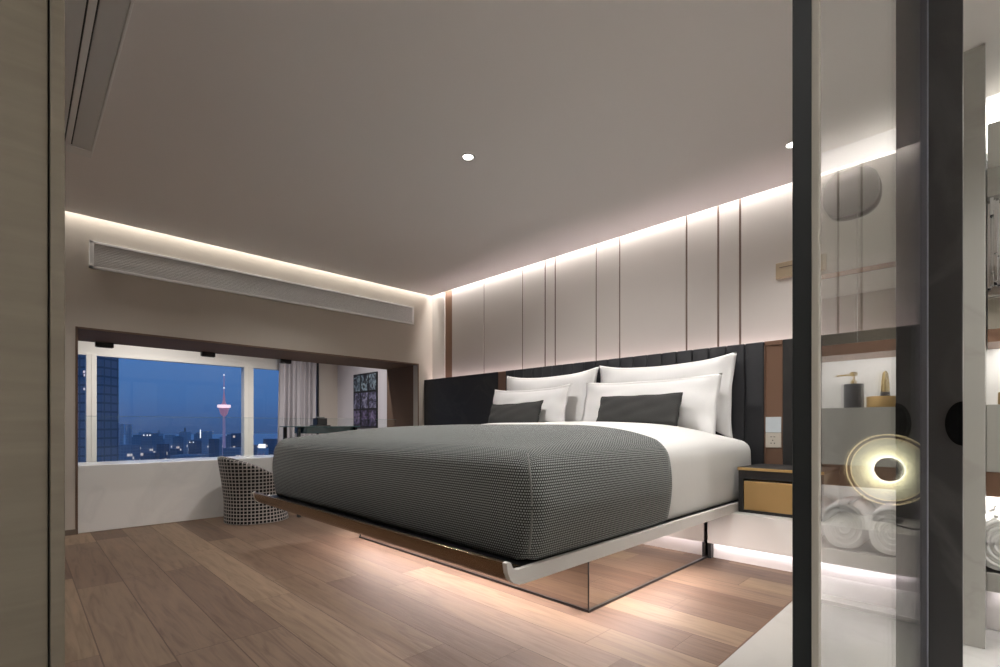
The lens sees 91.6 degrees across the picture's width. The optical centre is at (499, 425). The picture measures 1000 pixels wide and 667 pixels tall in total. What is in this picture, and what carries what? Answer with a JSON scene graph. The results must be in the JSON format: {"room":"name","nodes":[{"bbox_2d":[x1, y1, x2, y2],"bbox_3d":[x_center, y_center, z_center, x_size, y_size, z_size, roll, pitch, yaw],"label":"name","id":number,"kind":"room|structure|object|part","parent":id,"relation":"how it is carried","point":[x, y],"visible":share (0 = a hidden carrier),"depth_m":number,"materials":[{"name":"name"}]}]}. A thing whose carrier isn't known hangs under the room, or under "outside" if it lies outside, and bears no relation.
{"room":"hotel room","nodes":[
{"label":"hotel room","id":0,"kind":"room"},
{"bbox_2d":[0,0,64,666],"bbox_3d":[-1.410,-0.420,0.327,1.659,2.641,0.150,0,0,-45],"label":"wall","id":1,"kind":"structure","parent":0,"point":[32,32],"depth_m":0.84,"materials":[{"name":"grey wood"}]},
{"bbox_2d":[78,341,278,367],"bbox_3d":[-5.100,-0.350,6.526,5.350,3.500,0.150,0,0,-45],"label":"window frame","id":2,"kind":"structure","parent":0,"point":[83,346],"depth_m":6.89,"materials":[{"name":"white"}]},
{"bbox_2d":[78,352,278,461],"bbox_3d":[-5.059,-0.070,6.521,5.200,1.740,0.156,0,0,-45],"label":"window","id":3,"kind":"structure","parent":2,"relation":"attached to","point":[247,372],"depth_m":6.69,"materials":[{"name":"white metal"}]},
{"bbox_3d":[-5.054,-0.070,6.516,5.200,1.740,0.090,0,0,-45],"label":"frame","id":4,"kind":"part","parent":3,"relation":"part of","materials":[{"name":"white metal"}]},
{"bbox_2d":[278,361,315,441],"bbox_3d":[-3.277,-0.115,7.919,0.741,2.830,0.133,0,0,-45],"label":"curtain","id":5,"kind":"object","parent":3,"relation":"hanging from","point":[297,379],"visible":0.39,"depth_m":7.89,"materials":[{"name":"grey fabric"}]},
{"bbox_2d":[65,211,431,532],"bbox_3d":[-3.045,-0.490,4.881,5.750,2.781,0.540,0,0,-45],"label":"wall","id":6,"kind":"structure","parent":0,"point":[94,298],"depth_m":4.59,"materials":[{"name":"beige paint"}]},
{"bbox_2d":[65,529,76,535],"bbox_3d":[-4.203,0.877,3.347,1.945,0.045,0.008,0,0,-45],"label":"baseboard","id":7,"kind":"structure","parent":6,"relation":"attached to","point":[73,531],"depth_m":4.01,"materials":[{"name":"brown wood"}]},
{"bbox_2d":[95,341,113,348],"bbox_3d":[-3.838,-0.784,4.715,0.140,0.051,0.040,0,0,-45],"label":"bracket","id":8,"kind":"object","parent":6,"relation":"attached to","point":[97,344],"visible":1,"depth_m":4.70,"materials":[{"name":"black metal"}]},
{"bbox_2d":[201,351,214,357],"bbox_3d":[-3.208,-0.784,5.340,0.135,0.051,0.040,0,0,-45],"label":"bracket","id":9,"kind":"object","parent":6,"relation":"attached to","point":[203,354],"visible":1,"depth_m":5.33,"materials":[{"name":"black metal"}]},
{"bbox_2d":[75,326,418,533],"bbox_3d":[-2.566,0.037,5.507,3.437,1.726,0.766,0,0,-45],"label":"trim","id":10,"kind":"structure","parent":6,"relation":"attached to","point":[399,374],"depth_m":5.36,"materials":[{"name":"brown wood"}]},
{"bbox_2d":[89,240,413,324],"bbox_3d":[-2.293,-1.446,5.236,3.269,0.231,0.016,0,0,-45],"label":"air vent","id":11,"kind":"object","parent":6,"relation":"in","point":[102,256],"visible":1,"depth_m":4.87,"materials":[{"name":"white metal"}]},
{"bbox_2d":[279,359,290,363],"bbox_3d":[-2.617,-0.784,5.926,0.130,0.051,0.040,0,0,-45],"label":"bracket","id":12,"kind":"object","parent":6,"relation":"attached to","point":[282,361],"visible":1,"depth_m":5.91,"materials":[{"name":"black metal"}]},
{"bbox_2d":[319,363,337,433],"bbox_3d":[-3.023,-0.350,8.480,0.450,3.500,0.300,0,0,-45],"label":"wall pier","id":13,"kind":"object","parent":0,"point":[328,373],"visible":0.14,"depth_m":8.35,"materials":[{"name":"beige paint"}]},
{"bbox_2d":[316,363,318,434],"bbox_3d":[-3.060,-0.050,8.155,0.030,2.700,0.030,0,0,-45],"label":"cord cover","id":14,"kind":"object","parent":13,"relation":"attached to","point":[317,364],"visible":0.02,"depth_m":8.15,"materials":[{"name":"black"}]},
{"bbox_2d":[338,365,386,429],"bbox_3d":[-1.892,-0.350,7.588,0.100,3.500,2.560,0,0,-45],"label":"wall","id":15,"kind":"structure","parent":0,"point":[345,373],"depth_m":8.11,"materials":[{"name":"grey paint"}]},
{"bbox_2d":[353,371,377,427],"bbox_3d":[-2.153,-0.406,7.759,0.029,0.872,0.730,0,0,-45],"label":"framed picture","id":16,"kind":"object","parent":15,"relation":"attached to","point":[365,385],"visible":0.92,"depth_m":7.72,"materials":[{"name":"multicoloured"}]},
{"bbox_2d":[354,376,359,391],"bbox_3d":[-2.333,-0.689,7.923,0.005,0.250,0.210,0,0,-45],"label":"print","id":17,"kind":"object","parent":16,"relation":"attached to","point":[356,378],"depth_m":7.92},
{"bbox_2d":[354,393,359,408],"bbox_3d":[-2.333,-0.407,7.923,0.005,0.250,0.210,0,0,-45],"label":"print","id":18,"kind":"object","parent":16,"relation":"attached to","point":[356,395],"depth_m":7.92},
{"bbox_2d":[354,410,359,425],"bbox_3d":[-2.333,-0.126,7.923,0.005,0.250,0.210,0,0,-45],"label":"print","id":19,"kind":"object","parent":16,"relation":"attached to","point":[356,412],"depth_m":7.92},
{"bbox_2d":[361,374,367,390],"bbox_3d":[-2.161,-0.689,7.751,0.005,0.250,0.210,0,0,-45],"label":"print","id":20,"kind":"object","parent":16,"relation":"attached to","point":[364,377],"depth_m":7.75},
{"bbox_2d":[361,392,367,407],"bbox_3d":[-2.161,-0.407,7.751,0.005,0.250,0.210,0,0,-45],"label":"print","id":21,"kind":"object","parent":16,"relation":"attached to","point":[364,395],"depth_m":7.75},
{"bbox_2d":[361,410,367,425],"bbox_3d":[-2.161,-0.126,7.751,0.005,0.250,0.210,0,0,-45],"label":"print","id":22,"kind":"object","parent":16,"relation":"attached to","point":[364,413],"depth_m":7.75},
{"bbox_2d":[369,373,375,389],"bbox_3d":[-1.990,-0.689,7.578,0.005,0.250,0.210,0,0,-45],"label":"print","id":23,"kind":"object","parent":16,"relation":"attached to","point":[372,376],"depth_m":7.57},
{"bbox_2d":[369,392,375,407],"bbox_3d":[-1.990,-0.407,7.578,0.005,0.250,0.210,0,0,-45],"label":"print","id":24,"kind":"object","parent":16,"relation":"attached to","point":[372,395],"depth_m":7.57},
{"bbox_2d":[369,410,375,425],"bbox_3d":[-1.990,-0.126,7.578,0.005,0.250,0.210,0,0,-45],"label":"print","id":25,"kind":"object","parent":16,"relation":"attached to","point":[372,413],"depth_m":7.57},
{"bbox_2d":[65,0,861,295],"bbox_3d":[-0.430,-1.754,2.088,5.530,0.025,6.970,0,0,-45],"label":"ceiling","id":26,"kind":"structure","parent":0,"point":[332,136],"depth_m":2.83,"materials":[{"name":"white paint"}]},
{"bbox_2d":[65,0,134,157],"bbox_3d":[-1.623,-1.734,1.904,0.297,0.014,3.190,0,0,-45],"label":"ceiling vent","id":27,"kind":"object","parent":26,"relation":"in","point":[95,30],"visible":0.59,"depth_m":2.30,"materials":[{"name":"white metal"}]},
{"bbox_3d":[-1.667,-1.736,1.861,0.143,0.010,2.990,0,0,-45],"label":"plate","id":28,"kind":"part","parent":27,"relation":"part of","materials":[{"name":"grey metal"}]},
{"bbox_3d":[-1.603,-1.735,1.925,0.025,0.012,2.990,0,0,-45],"label":"slot blade","id":29,"kind":"part","parent":27,"relation":"part of","materials":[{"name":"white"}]},
{"bbox_2d":[461,153,474,160],"bbox_3d":[-0.207,-1.738,3.144,0.092,0.006,0.092,0,0,-45],"label":"recessed light","id":30,"kind":"object","parent":26,"relation":"in","point":[466,156],"visible":1,"depth_m":3.14,"materials":[{"name":"white plastic"}]},
{"bbox_2d":[784,141,791,148],"bbox_3d":[1.808,-1.738,3.005,0.092,0.006,0.092,0,0,-45],"label":"recessed light","id":31,"kind":"object","parent":26,"relation":"in","point":[788,145],"visible":0.46,"depth_m":3.02,"materials":[{"name":"white plastic"}]},
{"bbox_2d":[65,511,999,666],"bbox_3d":[-0.556,0.960,2.406,5.800,0.120,7.600,0,0,-45],"label":"floor","id":32,"kind":"structure","parent":0,"point":[294,591],"depth_m":2.33,"materials":[{"name":"brown wood"}]},
{"bbox_2d":[217,456,288,524],"bbox_3d":[-2.357,0.589,4.657,0.613,0.622,0.530,0,0,-38],"label":"tub chair","id":33,"kind":"object","parent":32,"relation":"on","point":[239,479],"visible":0.74,"depth_m":4.42,"materials":[{"name":"grey fabric"}]},
{"bbox_2d":[280,426,359,516],"bbox_3d":[-1.899,0.451,5.145,0.690,0.898,0.420,0,0,-45],"label":"side table","id":34,"kind":"object","parent":32,"relation":"on","point":[299,430],"visible":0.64,"depth_m":5.00,"materials":[{"name":"black wood"}]},
{"bbox_3d":[-2.235,0.456,5.051,0.030,0.888,0.030,0,0,-45],"label":"leg","id":35,"kind":"part","parent":34,"relation":"part of","materials":[{"name":"black metal"}]},
{"bbox_3d":[-1.988,0.456,4.802,0.030,0.888,0.030,0,0,-45],"label":"leg","id":36,"kind":"part","parent":34,"relation":"part of","materials":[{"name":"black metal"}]},
{"bbox_2d":[309,417,330,425],"bbox_3d":[-1.895,-0.047,5.120,0.160,0.098,0.160,0,0,-45],"label":"tissue box","id":37,"kind":"object","parent":34,"relation":"on","point":[318,421],"visible":0.93,"depth_m":5.08,"materials":[{"name":"black"}]},
{"bbox_2d":[252,492,737,612],"bbox_3d":[0.045,0.690,3.552,2.638,0.420,2.600,0,0,-45],"label":"platform bed","id":38,"kind":"object","parent":32,"relation":"on","point":[588,578],"visible":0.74,"depth_m":2.48,"materials":[{"name":"silver metal"}]},
{"bbox_3d":[-0.854,0.526,2.660,0.105,0.090,2.556,0,0,-45],"label":"foot rail","id":39,"kind":"part","parent":38,"relation":"part of","materials":[{"name":"brown metal"}]},
{"bbox_3d":[0.148,0.894,3.623,1.412,0.012,2.218,0,0,-45],"label":"trim","id":40,"kind":"part","parent":38,"relation":"part of","materials":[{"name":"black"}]},
{"bbox_3d":[0.427,0.729,2.347,0.005,0.316,0.005,0,0,-45],"label":"corner trim","id":41,"kind":"part","parent":38,"relation":"part of","materials":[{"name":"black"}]},
{"bbox_2d":[488,421,750,519],"bbox_3d":[0.103,0.239,3.587,2.489,0.549,2.504,0,0,-45],"label":"mattress","id":42,"kind":"object","parent":38,"relation":"on","point":[704,465],"visible":0.12,"depth_m":3.02,"materials":[{"name":"white fabric"}]},
{"bbox_2d":[273,424,671,559],"bbox_3d":[-0.384,0.249,3.088,1.161,0.523,2.597,0,0,-45],"label":"throw","id":43,"kind":"object","parent":42,"relation":"on","point":[514,491],"visible":1,"depth_m":2.22,"materials":[{"name":"grey fabric"}]},
{"bbox_2d":[487,400,543,423],"bbox_3d":[0.127,-0.107,4.604,0.669,0.260,0.146,0,0,42],"label":"cushion","id":44,"kind":"object","parent":42,"relation":"on","point":[527,412],"visible":0.78,"depth_m":4.52,"materials":[{"name":"grey fabric"}]},
{"bbox_2d":[493,383,571,421],"bbox_3d":[0.259,-0.158,4.743,0.184,0.462,1.033,0,0,-42],"label":"pillow","id":45,"kind":"object","parent":42,"relation":"on","point":[553,408],"visible":0.5,"depth_m":4.51,"materials":[{"name":"white fabric"}]},
{"bbox_2d":[506,366,598,421],"bbox_3d":[0.465,-0.225,4.848,0.204,0.649,1.193,0,0,-40],"label":"pillow","id":46,"kind":"object","parent":42,"relation":"on","point":[574,411],"visible":0.34,"depth_m":4.58,"materials":[{"name":"white fabric"}]},
{"bbox_2d":[596,392,682,425],"bbox_3d":[1.036,-0.119,3.690,0.148,0.245,0.692,0,0,-44],"label":"cushion","id":47,"kind":"object","parent":42,"relation":"on","point":[663,409],"visible":0.84,"depth_m":3.60,"materials":[{"name":"grey fabric"}]},
{"bbox_2d":[581,373,721,434],"bbox_3d":[1.142,-0.131,3.851,1.163,0.505,0.186,0,0,42],"label":"pillow","id":48,"kind":"object","parent":42,"relation":"on","point":[698,408],"visible":0.48,"depth_m":3.58,"materials":[{"name":"white fabric"}]},
{"bbox_2d":[599,351,736,437],"bbox_3d":[1.308,-0.219,3.994,1.202,0.670,0.197,0,0,42],"label":"pillow","id":49,"kind":"object","parent":42,"relation":"on","point":[725,364],"visible":0.4,"depth_m":3.74,"materials":[{"name":"white fabric"}]},
{"bbox_3d":[0.953,0.526,2.636,2.638,0.092,0.022,0,0,-45],"label":"rail","id":50,"kind":"part","parent":38,"relation":"part of","materials":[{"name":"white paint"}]},
{"bbox_2d":[716,600,791,666],"bbox_3d":[0.346,0.959,1.355,5.600,0.122,0.006,0,0,-45],"label":"trim","id":51,"kind":"structure","parent":32,"relation":"on","point":[746,640],"depth_m":2.08,"materials":[{"name":"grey metal"}]},
{"bbox_2d":[707,511,869,583],"bbox_3d":[2.013,0.737,3.072,0.525,0.326,1.187,0,0,-45],"label":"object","id":52,"kind":"object","parent":32,"relation":"on","point":[762,540],"visible":0.36,"depth_m":3.01,"materials":[{"name":"white paint"}]},
{"bbox_3d":[1.443,0.848,3.327,0.045,0.104,0.021,0,0,-45],"label":"trim","id":53,"kind":"part","parent":52,"relation":"part of","materials":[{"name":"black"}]},
{"bbox_2d":[737,464,839,521],"bbox_3d":[1.914,0.423,3.223,0.447,0.299,0.491,0,0,-45],"label":"nightstand","id":54,"kind":"object","parent":52,"relation":"on","point":[765,489],"visible":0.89,"depth_m":3.12,"materials":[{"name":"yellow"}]},
{"bbox_3d":[1.895,0.458,3.207,0.372,0.191,0.415,0,0,-45],"label":"drawer","id":55,"kind":"part","parent":54,"relation":"part of","materials":[{"name":"gold metal"}]},
{"bbox_2d":[846,437,870,499],"bbox_3d":[2.345,0.310,2.884,0.272,0.525,0.434,0,0,-8],"label":"lamp","id":56,"kind":"object","parent":52,"relation":"on","point":[858,463],"visible":0.22,"depth_m":3.01,"materials":[{"name":"beige"}]},
{"bbox_2d":[821,575,867,607],"bbox_3d":[1.937,0.892,2.531,0.485,0.016,0.535,0,0,-45],"label":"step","id":57,"kind":"structure","parent":32,"relation":"on","point":[845,591],"depth_m":2.60,"materials":[{"name":"white stone"}]},
{"bbox_2d":[792,0,928,666],"bbox_3d":[0.898,-0.420,1.117,1.461,2.641,0.034,0,0,-45],"label":"glass door","id":58,"kind":"structure","parent":32,"relation":"on","point":[890,38],"depth_m":0.92,"materials":[{"name":"clear glass"}]},
{"bbox_3d":[0.388,-0.420,0.619,0.022,2.641,0.023,0,0,-45],"label":"post","id":59,"kind":"part","parent":58,"relation":"part of","materials":[{"name":"black metal"}]},
{"bbox_3d":[0.903,-0.420,1.105,1.432,2.641,0.006,0,0,-45],"label":"pane","id":60,"kind":"part","parent":58,"relation":"part of","materials":[{"name":"clear glass"}]},
{"bbox_2d":[986,404,999,630],"bbox_3d":[2.662,0.404,1.874,0.420,0.993,1.112,0,0,-45],"label":"vanity","id":61,"kind":"object","parent":32,"relation":"on","point":[992,411],"visible":0.87,"depth_m":2.12,"materials":[{"name":"grey stone"}]},
{"bbox_2d":[986,505,999,570],"bbox_3d":[2.300,0.512,2.218,0.380,0.249,0.194,0,0,-45],"label":"rolled towel","id":62,"kind":"object","parent":61,"relation":"on","point":[992,515],"visible":0.69,"depth_m":2.12,"materials":[{"name":"white fabric"}]},
{"bbox_2d":[986,566,999,592],"bbox_3d":[2.662,0.679,1.874,0.420,0.082,1.112,0,0,-45],"label":"shelf","id":63,"kind":"object","parent":61,"relation":"attached to","point":[992,576],"depth_m":2.11,"materials":[{"name":"grey stone"}]},
{"bbox_2d":[986,404,999,471],"bbox_3d":[2.662,0.053,1.874,0.420,0.293,1.112,0,0,-45],"label":"countertop","id":64,"kind":"structure","parent":61,"relation":"on","point":[992,411],"depth_m":2.11,"materials":[{"name":"grey stone"}]},
{"bbox_2d":[432,161,869,515],"bbox_3d":[1.520,-0.490,4.254,0.150,2.781,7.300,0,0,-45],"label":"wall","id":65,"kind":"structure","parent":0,"point":[706,278],"depth_m":4.24,"materials":[{"name":"beige paint"}]},
{"bbox_3d":[-0.815,-0.490,6.523,0.030,2.781,0.270,0,0,-45],"label":"wall panel","id":66,"kind":"part","parent":65,"relation":"part of","materials":[{"name":"beige paint"}]},
{"bbox_3d":[-0.401,-0.490,6.105,0.030,2.781,0.602,0,0,-45],"label":"wall panel","id":67,"kind":"part","parent":65,"relation":"part of","materials":[{"name":"grey leather"}]},
{"bbox_3d":[0.038,-0.490,5.663,0.030,2.781,0.620,0,0,-45],"label":"wall panel","id":68,"kind":"part","parent":65,"relation":"part of","materials":[{"name":"grey leather"}]},
{"bbox_3d":[0.375,-0.490,5.323,0.030,2.781,0.314,0,0,-45],"label":"wall panel","id":69,"kind":"part","parent":65,"relation":"part of","materials":[{"name":"grey leather"}]},
{"bbox_3d":[0.540,-0.490,5.157,0.030,2.781,0.120,0,0,-45],"label":"wall panel","id":70,"kind":"part","parent":65,"relation":"part of","materials":[{"name":"grey leather"}]},
{"bbox_3d":[0.768,-0.490,4.927,0.030,2.781,0.494,0,0,-45],"label":"wall panel","id":71,"kind":"part","parent":65,"relation":"part of","materials":[{"name":"beige fabric"}]},
{"bbox_3d":[1.038,-0.490,4.655,0.030,2.781,0.249,0,0,-45],"label":"wall panel","id":72,"kind":"part","parent":65,"relation":"part of","materials":[{"name":"grey leather"}]},
{"bbox_2d":[424,330,870,514],"bbox_3d":[0.831,-0.022,4.701,0.098,1.185,5.165,0,0,-45],"label":"headboard","id":73,"kind":"object","parent":65,"relation":"attached to","point":[762,378],"visible":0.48,"depth_m":3.54,"materials":[{"name":"black leather"}]},
{"bbox_3d":[-0.512,-0.037,6.020,0.028,1.155,1.400,0,0,-45],"label":"stone panel","id":74,"kind":"part","parent":73,"relation":"part of","materials":[{"name":"black stone"}]},
{"bbox_2d":[766,433,781,447],"bbox_3d":[1.970,0.102,3.502,0.013,0.106,0.102,0,0,-45],"label":"power socket","id":75,"kind":"object","parent":73,"relation":"attached to","point":[774,440],"visible":1,"depth_m":3.49,"materials":[{"name":"beige plastic"}]},
{"bbox_2d":[766,417,781,432],"bbox_3d":[1.971,-0.009,3.503,0.012,0.112,0.102,0,0,-45],"label":"light switch","id":76,"kind":"object","parent":73,"relation":"attached to","point":[773,424],"visible":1,"depth_m":3.49,"materials":[{"name":"white plastic"}]},
{"bbox_3d":[2.327,-0.037,3.158,0.028,1.155,0.868,0,0,-45],"label":"stone panel","id":77,"kind":"part","parent":73,"relation":"part of","materials":[{"name":"black stone"}]},
{"bbox_3d":[1.355,-0.490,4.335,0.030,2.781,0.627,0,0,-45],"label":"wall panel","id":78,"kind":"part","parent":65,"relation":"part of","materials":[{"name":"grey leather"}]},
{"bbox_3d":[1.673,-0.490,4.014,0.030,2.781,0.244,0,0,-45],"label":"wall panel","id":79,"kind":"part","parent":65,"relation":"part of","materials":[{"name":"grey leather"}]},
{"bbox_3d":[1.824,-0.490,3.862,0.030,2.781,0.150,0,0,-45],"label":"wall panel","id":80,"kind":"part","parent":65,"relation":"part of","materials":[{"name":"grey leather"}]},
{"bbox_3d":[2.109,-0.490,3.575,0.030,2.781,0.624,0,0,-45],"label":"wall panel","id":81,"kind":"part","parent":65,"relation":"part of","materials":[{"name":"grey leather"}]},
{"bbox_2d":[776,253,826,279],"bbox_3d":[2.155,-1.143,3.487,0.028,0.115,0.316,0,0,-45],"label":"wall plate","id":82,"kind":"object","parent":65,"relation":"attached to","point":[784,269],"visible":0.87,"depth_m":3.54,"materials":[{"name":"beige"}]},
{"bbox_3d":[2.379,-0.490,3.303,0.030,2.781,0.117,0,0,-45],"label":"wall panel","id":83,"kind":"part","parent":65,"relation":"part of","materials":[{"name":"grey leather"}]},
{"bbox_3d":[2.581,-0.490,3.100,0.030,2.781,0.427,0,0,-45],"label":"wall panel","id":84,"kind":"part","parent":65,"relation":"part of","materials":[{"name":"grey leather"}]},
{"bbox_2d":[929,0,962,666],"bbox_3d":[1.472,-0.420,1.609,0.045,2.640,0.088,0,0,-45],"label":"sliding door","id":85,"kind":"structure","parent":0,"point":[945,16],"depth_m":1.59,"materials":[{"name":"black metal"}]},
{"bbox_2d":[945,401,962,445],"bbox_3d":[1.470,-0.008,1.574,0.009,0.142,0.042,0,0,-45],"label":"handle","id":86,"kind":"object","parent":85,"relation":"attached to","point":[954,417],"visible":1,"depth_m":1.57,"materials":[{"name":"black metal"}]},
{"bbox_2d":[963,44,985,648],"bbox_3d":[2.138,-0.420,2.236,0.655,2.640,0.137,0,0,-45],"label":"wall","id":87,"kind":"structure","parent":0,"point":[974,60],"depth_m":1.98,"materials":[{"name":"grey stone"}]},
{"bbox_2d":[821,599,866,611],"bbox_3d":[1.760,0.890,2.355,0.011,0.019,0.535,0,0,-45],"label":"trim","id":88,"kind":"structure","parent":87,"relation":"attached to","point":[857,608],"depth_m":2.41,"materials":[{"name":"white paint"}]},
{"bbox_2d":[987,166,999,297],"bbox_3d":[2.186,-0.855,2.150,0.092,0.550,0.045,0,0,-45],"label":"sconce","id":89,"kind":"object","parent":87,"relation":"attached to","point":[993,174],"visible":1,"depth_m":2.13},
{"bbox_2d":[963,0,999,96],"bbox_3d":[1.974,-1.555,0.865,2.420,0.030,1.848,0,0,-45],"label":"ceiling","id":90,"kind":"structure","parent":0,"point":[981,18],"depth_m":1.90,"materials":[{"name":"white paint"}]},
{"bbox_2d":[986,93,999,509],"bbox_3d":[3.189,-0.470,2.075,0.610,2.741,1.855,0,0,-45],"label":"wall","id":91,"kind":"structure","parent":0,"point":[993,101],"depth_m":2.40,"materials":[{"name":"white paint"}]},
{"bbox_2d":[987,121,999,348],"bbox_3d":[2.703,-0.874,1.912,0.308,0.987,1.108,0,0,-45],"label":"upper cabinet","id":92,"kind":"object","parent":91,"relation":"attached to","point":[993,129],"visible":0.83,"depth_m":2.19,"materials":[{"name":"grey"}]},
{"label":"outside","id":93,"kind":"structure","parent":0,"visible":0},
{"bbox_2d":[124,433,277,444],"bbox_3d":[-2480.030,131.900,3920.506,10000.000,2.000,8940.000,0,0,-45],"label":"ground","id":94,"kind":"structure","parent":93,"point":[258,438],"depth_m":6059.80,"materials":[{"name":"blue"}]},
{"bbox_2d":[78,355,118,461],"bbox_3d":[-168.302,40.586,189.952,32.113,180.628,8.125,0,0,0],"label":"office tower","id":95,"kind":"structure","parent":94,"relation":"on","point":[107,367],"depth_m":187.10,"materials":[{"name":"blue glass"}]},
{"bbox_2d":[119,424,123,444],"bbox_3d":[-406.798,64.541,520.000,4.968,132.719,3.974,0,0,6],"label":"building","id":96,"kind":"structure","parent":94,"relation":"on","point":[121,426],"depth_m":519.26,"materials":[{"name":"blue"}]},
{"bbox_2d":[125,424,131,444],"bbox_3d":[-412.666,64.506,539.999,4.365,132.789,3.492,0,0,12],"label":"building","id":97,"kind":"structure","parent":94,"relation":"on","point":[128,427],"depth_m":538.76,"materials":[{"name":"blue"}]},
{"bbox_2d":[119,444,139,460],"bbox_3d":[-354.938,74.347,460.000,18.592,113.106,14.874,0,0,-12],"label":"building","id":98,"kind":"structure","parent":94,"relation":"on","point":[132,451],"depth_m":454.23,"materials":[{"name":"blue"}]},
{"bbox_2d":[132,435,142,459],"bbox_3d":[-446.913,70.926,599.999,13.228,119.948,10.582,0,0,-5],"label":"building","id":99,"kind":"structure","parent":94,"relation":"on","point":[136,439],"depth_m":595.04,"materials":[{"name":"blue"}]},
{"bbox_2d":[141,452,158,459],"bbox_3d":[-302.469,77.030,420.000,10.803,107.739,8.642,0,0,-16],"label":"building","id":100,"kind":"structure","parent":94,"relation":"on","point":[144,456],"depth_m":416.22,"materials":[{"name":"blue"}]},
{"bbox_2d":[141,433,162,452],"bbox_3d":[-401.050,69.615,559.761,16.461,122.571,13.663,0,0,15],"label":"building","id":101,"kind":"structure","parent":94,"relation":"on","point":[149,442],"depth_m":554.37,"materials":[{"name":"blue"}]},
{"bbox_2d":[157,444,168,458],"bbox_3d":[-332.839,74.240,480.000,7.936,113.320,6.349,0,0,-1],"label":"building","id":102,"kind":"structure","parent":94,"relation":"on","point":[162,449],"depth_m":476.85,"materials":[{"name":"blue"}]},
{"bbox_2d":[164,435,174,450],"bbox_3d":[-434.567,71.244,639.999,9.406,119.312,7.525,0,0,5],"label":"building","id":103,"kind":"structure","parent":94,"relation":"on","point":[168,439],"depth_m":636.36,"materials":[{"name":"blue"}]},
{"bbox_2d":[167,449,182,458],"bbox_3d":[-287.551,75.568,430.000,9.480,110.664,7.584,0,0,4],"label":"building","id":104,"kind":"structure","parent":94,"relation":"on","point":[172,451],"depth_m":426.50,"materials":[{"name":"blue"}]},
{"bbox_2d":[173,436,182,450],"bbox_3d":[-410.782,71.838,619.999,9.112,118.125,7.290,0,0,15],"label":"building","id":105,"kind":"structure","parent":94,"relation":"on","point":[177,440],"depth_m":616.93,"materials":[{"name":"blue"}]},
{"bbox_2d":[179,428,190,453],"bbox_3d":[-427.777,66.660,659.999,10.913,128.480,8.730,0,0,0],"label":"building","id":106,"kind":"structure","parent":94,"relation":"on","point":[186,436],"depth_m":655.60,"materials":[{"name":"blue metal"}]},
{"bbox_2d":[170,454,208,458],"bbox_3d":[-255.144,77.302,400.000,22.046,107.196,17.637,0,0,-11],"label":"building","id":107,"kind":"structure","parent":94,"relation":"on","point":[179,455],"depth_m":392.34,"materials":[{"name":"blue"}]},
{"bbox_2d":[188,441,201,453],"bbox_3d":[-313.823,73.063,499.867,9.186,115.674,7.624,0,0,16],"label":"building","id":108,"kind":"structure","parent":94,"relation":"on","point":[194,447],"depth_m":496.93,"materials":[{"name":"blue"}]},
{"bbox_2d":[194,430,201,440],"bbox_3d":[-432.103,68.067,699.884,11.574,125.665,9.491,0,0,2],"label":"building","id":109,"kind":"structure","parent":94,"relation":"on","point":[198,436],"depth_m":695.34,"materials":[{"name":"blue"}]},
{"bbox_2d":[202,431,211,453],"bbox_3d":[-385.843,68.940,639.999,9.406,123.921,7.525,0,0,15],"label":"building","id":110,"kind":"structure","parent":94,"relation":"on","point":[206,435],"depth_m":636.67,"materials":[{"name":"blue"}]},
{"bbox_2d":[209,439,218,456],"bbox_3d":[-317.777,72.561,540.000,7.937,116.678,6.349,0,0,14],"label":"building","id":111,"kind":"structure","parent":94,"relation":"on","point":[213,443],"depth_m":537.31,"materials":[{"name":"blue"}]},
{"bbox_2d":[219,440,221,455],"bbox_3d":[-470.781,76.808,799.999,23.516,108.184,18.812,0,0,13],"label":"building","id":112,"kind":"structure","parent":94,"relation":"on","point":[220,441],"depth_m":798.37,"materials":[{"name":"blue"}]},
{"bbox_2d":[217,393,230,455],"bbox_3d":[-283.950,38.701,500.000,12.200,184.398,12.200,0,0,-45],"label":"tower","id":113,"kind":"structure","parent":94,"relation":"on","point":[224,408],"depth_m":498.76,"materials":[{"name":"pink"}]},
{"bbox_2d":[226,434,230,447],"bbox_3d":[-343.168,70.676,619.999,11.390,120.448,9.112,0,0,3],"label":"building","id":114,"kind":"structure","parent":94,"relation":"on","point":[228,437],"depth_m":615.43,"materials":[{"name":"blue"}]},
{"bbox_2d":[223,447,240,456],"bbox_3d":[-239.012,75.318,440.000,16.167,111.163,12.934,0,0,7],"label":"building","id":115,"kind":"structure","parent":94,"relation":"on","point":[234,451],"depth_m":433.64,"materials":[{"name":"blue"}]},
{"bbox_2d":[231,433,240,447],"bbox_3d":[-300.740,69.656,559.999,13.374,122.488,10.700,0,0,-11],"label":"building","id":116,"kind":"structure","parent":94,"relation":"on","point":[235,437],"depth_m":554.37,"materials":[{"name":"blue"}]},
{"bbox_2d":[254,445,258,454],"bbox_3d":[-318.683,77.829,639.999,10.582,106.143,8.466,0,0,13],"label":"building","id":117,"kind":"structure","parent":94,"relation":"on","point":[255,446],"depth_m":635.90,"materials":[{"name":"blue"}]},
{"bbox_2d":[257,444,268,454],"bbox_3d":[-185.308,72.473,379.937,6.283,116.855,5.152,0,0,0],"label":"building","id":118,"kind":"structure","parent":94,"relation":"on","point":[261,450],"depth_m":377.49,"materials":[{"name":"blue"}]},
{"bbox_2d":[263,439,277,454],"bbox_3d":[-281.481,73.351,599.999,15.432,115.098,12.346,0,0,10],"label":"building","id":119,"kind":"structure","parent":94,"relation":"on","point":[269,443],"depth_m":593.74,"materials":[{"name":"blue"}]}
]}

